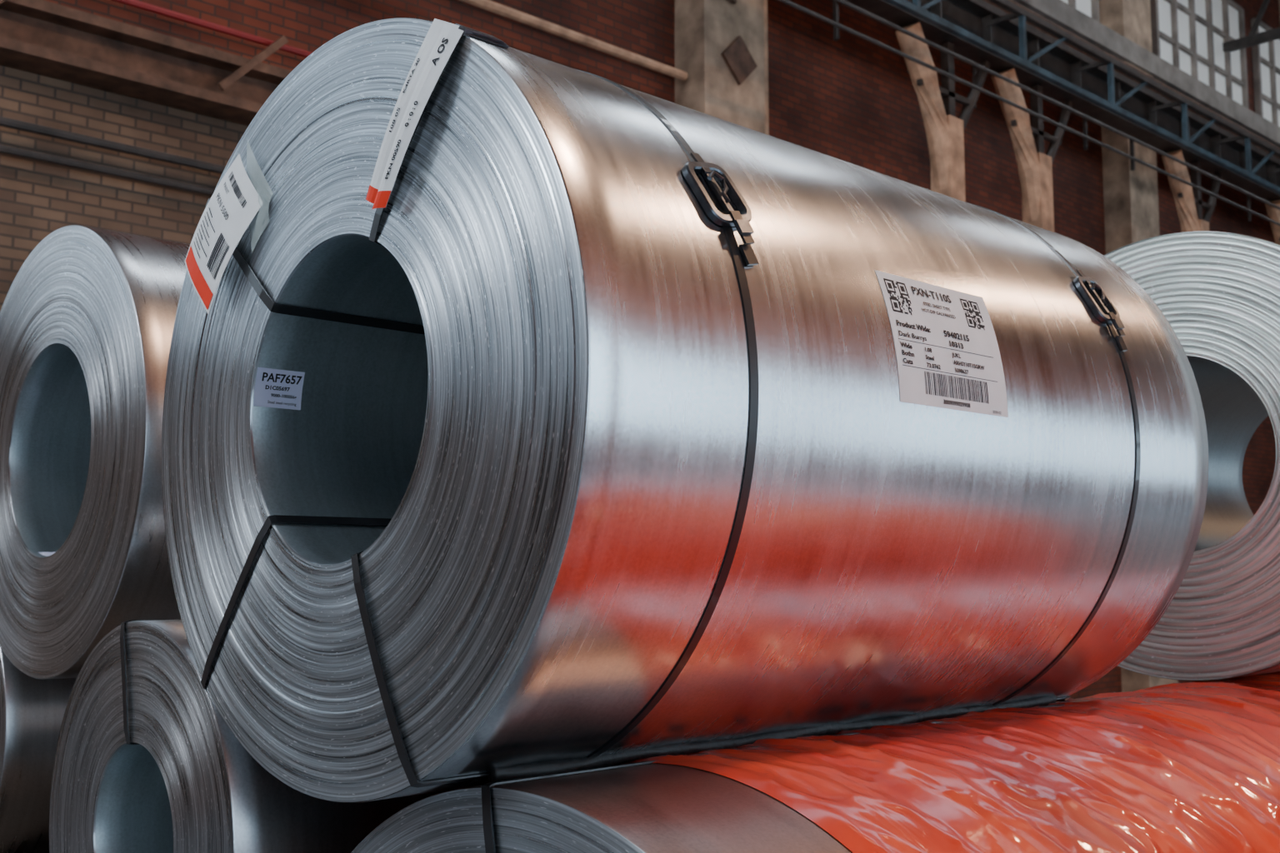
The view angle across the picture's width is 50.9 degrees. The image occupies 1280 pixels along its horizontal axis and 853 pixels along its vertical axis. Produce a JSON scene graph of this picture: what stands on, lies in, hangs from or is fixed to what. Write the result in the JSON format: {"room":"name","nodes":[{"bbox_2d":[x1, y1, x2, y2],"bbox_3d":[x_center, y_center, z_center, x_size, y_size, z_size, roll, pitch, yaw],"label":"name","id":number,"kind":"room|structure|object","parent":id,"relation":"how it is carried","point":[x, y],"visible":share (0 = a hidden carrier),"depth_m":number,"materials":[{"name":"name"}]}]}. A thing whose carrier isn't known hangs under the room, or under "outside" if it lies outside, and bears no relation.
{"room":"industrial warehouse","nodes":[
{"label":"industrial warehouse","id":0,"kind":"room"},
{"bbox_2d":[0,0,688,195],"bbox_3d":[-2.362,-2.955,11.846,9.571,2.486,0.351,6,-8,-44],"label":"pipe","id":1,"kind":"object","parent":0,"point":[280,44],"depth_m":10.67,"materials":[{"name":"brown metal"}]},
{"bbox_2d":[0,0,1279,699],"bbox_3d":[2.764,-3.120,17.403,43.600,13.732,0.300,6,-8,-44],"label":"wall","id":2,"kind":"structure","parent":0,"point":[852,99],"depth_m":14.17,"materials":[{"name":"red brick"}]},
{"bbox_2d":[0,0,291,125],"bbox_3d":[-5.975,-3.021,8.399,17.800,0.420,0.380,6,-8,-44],"label":"beam","id":3,"kind":"structure","parent":2,"relation":"attached to","point":[43,37],"depth_m":10.29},
{"bbox_2d":[1061,0,1099,21],"bbox_3d":[7.154,-7.495,21.835,3.900,2.380,0.120,6,-8,-44],"label":"window","id":4,"kind":"structure","parent":2,"relation":"in","point":[1090,7],"depth_m":21.93,"materials":[{"name":"white glass"}]},
{"bbox_2d":[1098,0,1178,692],"bbox_3d":[8.167,-2.627,22.076,1.300,13.732,0.450,6,-8,-44],"label":"pilaster","id":5,"kind":"object","parent":2,"relation":"attached to","point":[1130,197],"depth_m":21.85,"materials":[{"name":"paint"}]},
{"bbox_2d":[832,0,1279,221],"bbox_3d":[10.186,-4.542,23.939,23.300,1.670,0.780,6,-8,-44],"label":"beam","id":6,"kind":"structure","parent":5,"relation":"attached to","point":[835,4],"depth_m":20.60,"materials":[{"name":"metal"}]},
{"bbox_2d":[1013,0,1279,147],"bbox_3d":[10.054,-5.861,24.216,23.500,0.350,0.500,6,-8,-44],"label":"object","id":7,"kind":"structure","parent":2,"relation":"attached to","point":[1057,12],"depth_m":22.36,"materials":[{"name":"grey concrete"}]},
{"bbox_2d":[1150,0,1249,109],"bbox_3d":[10.390,-7.166,24.945,3.900,2.380,0.120,6,-8,-44],"label":"window","id":8,"kind":"structure","parent":2,"relation":"in","point":[1189,35],"depth_m":25.08,"materials":[{"name":"white glass"}]},
{"bbox_2d":[1250,17,1279,126],"bbox_3d":[13.626,-6.838,28.055,3.900,2.380,0.120,6,-8,-44],"label":"window","id":9,"kind":"structure","parent":2,"relation":"in","point":[1266,57],"depth_m":27.13,"materials":[{"name":"white glass"}]},
{"bbox_2d":[675,0,769,134],"bbox_3d":[1.025,-3.354,15.186,1.300,13.732,0.490,6,-8,-44],"label":"pillar","id":10,"kind":"structure","parent":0,"point":[721,45],"depth_m":14.93,"materials":[{"name":"grey concrete"}]},
{"bbox_2d":[1278,0,1279,21],"bbox_3d":[13.920,-2.043,27.604,1.300,13.732,0.450,6,-8,-44],"label":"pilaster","id":11,"kind":"object","parent":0,"point":[1278,0],"depth_m":28.01,"materials":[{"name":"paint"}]},
{"bbox_3d":[8.775,3.154,10.485,43.600,0.200,17.600,6,-8,-44],"label":"floor","id":12,"kind":"structure","parent":0,"visible":0},
{"bbox_2d":[350,671,1279,852],"bbox_3d":[1.229,1.509,3.411,3.967,1.622,1.622,6,-8,-44],"label":"coil","id":13,"kind":"object","parent":12,"relation":"on","point":[1193,767],"visible":0.98,"depth_m":2.46,"materials":[{"name":"red plastic"}]},
{"bbox_2d":[161,17,1208,803],"bbox_3d":[0.180,0.036,3.163,2.152,1.411,1.411,6,-8,-44],"label":"coil","id":14,"kind":"object","parent":13,"relation":"on","point":[524,414],"visible":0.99,"depth_m":2.43,"materials":[{"name":"metal"}]},
{"bbox_2d":[1103,231,1279,680],"bbox_3d":[2.135,0.132,4.661,1.300,1.400,1.400,6,-8,-44],"label":"coil","id":15,"kind":"object","parent":13,"relation":"on","point":[1218,292],"visible":0.45,"depth_m":4.13,"materials":[{"name":"silver metal"}]},
{"bbox_2d":[895,21,989,202],"bbox_3d":[3.456,-0.455,14.787,1.734,7.883,0.280,6,-8,-44],"label":"column","id":16,"kind":"structure","parent":12,"relation":"on","point":[944,131],"depth_m":14.86,"materials":[{"name":"paint"}]},
{"bbox_2d":[991,68,1073,699],"bbox_3d":[4.858,-0.313,16.135,1.734,7.883,0.280,6,-8,-44],"label":"column","id":17,"kind":"structure","parent":12,"relation":"on","point":[1035,170],"depth_m":16.20,"materials":[{"name":"paint"}]},
{"bbox_2d":[1161,149,1222,232],"bbox_3d":[8.095,0.016,19.244,1.734,7.883,0.280,6,-8,-44],"label":"column","id":18,"kind":"structure","parent":12,"relation":"on","point":[1189,205],"depth_m":19.28,"materials":[{"name":"paint"}]},
{"bbox_2d":[1265,199,1279,244],"bbox_3d":[10.755,0.285,21.801,1.734,7.883,0.280,6,-8,-44],"label":"column","id":19,"kind":"structure","parent":12,"relation":"on","point":[1273,213],"depth_m":21.70,"materials":[{"name":"paint"}]},
{"bbox_2d":[777,0,1279,226],"bbox_3d":[4.418,-4.264,15.781,42.830,1.437,0.850,6,-8,-44],"label":"girder","id":20,"kind":"object","parent":19,"relation":"on","point":[978,31],"visible":0.98,"depth_m":16.79,"materials":[{"name":"metal"}]},
{"bbox_3d":[-1.319,1.999,4.730,2.860,0.890,3.820,6,-8,-44],"label":"platform","id":21,"kind":"object","parent":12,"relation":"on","visible":0},
{"bbox_2d":[0,646,77,852],"bbox_3d":[-1.800,1.097,5.210,1.601,1.000,1.000,6,-8,-44],"label":"coil","id":22,"kind":"object","parent":21,"relation":"on","point":[32,710],"visible":0.04,"depth_m":4.38,"materials":[{"name":"silver metal"}]},
{"bbox_2d":[49,619,445,852],"bbox_3d":[-0.489,0.952,3.500,1.716,0.930,0.930,6,-8,-44],"label":"coil","id":23,"kind":"object","parent":21,"relation":"on","point":[146,761],"visible":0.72,"depth_m":2.87,"materials":[{"name":"silver metal"}]},
{"bbox_3d":[-0.819,1.173,4.687,1.401,0.730,0.730,6,-8,-44],"label":"coil","id":24,"kind":"object","parent":21,"relation":"on","visible":0},
{"bbox_2d":[0,225,189,679],"bbox_3d":[-1.295,0.127,4.685,1.500,1.400,1.400,6,-8,-44],"label":"coil","id":25,"kind":"object","parent":24,"relation":"on","point":[87,318],"visible":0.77,"depth_m":4.02,"materials":[{"name":"silver metal"}]},
{"bbox_3d":[8.775,-10.701,11.948,43.600,0.200,17.600,6,-8,-44],"label":"ceiling","id":26,"kind":"structure","parent":0,"visible":0},
{"bbox_2d":[1222,0,1279,52],"bbox_3d":[17.045,-8.718,19.774,0.160,1.860,16.900,6,-8,-44],"label":"roof truss","id":27,"kind":"object","parent":26,"relation":"attached to","point":[1252,39],"visible":1,"depth_m":25.28,"materials":[{"name":"metal"}]}
]}

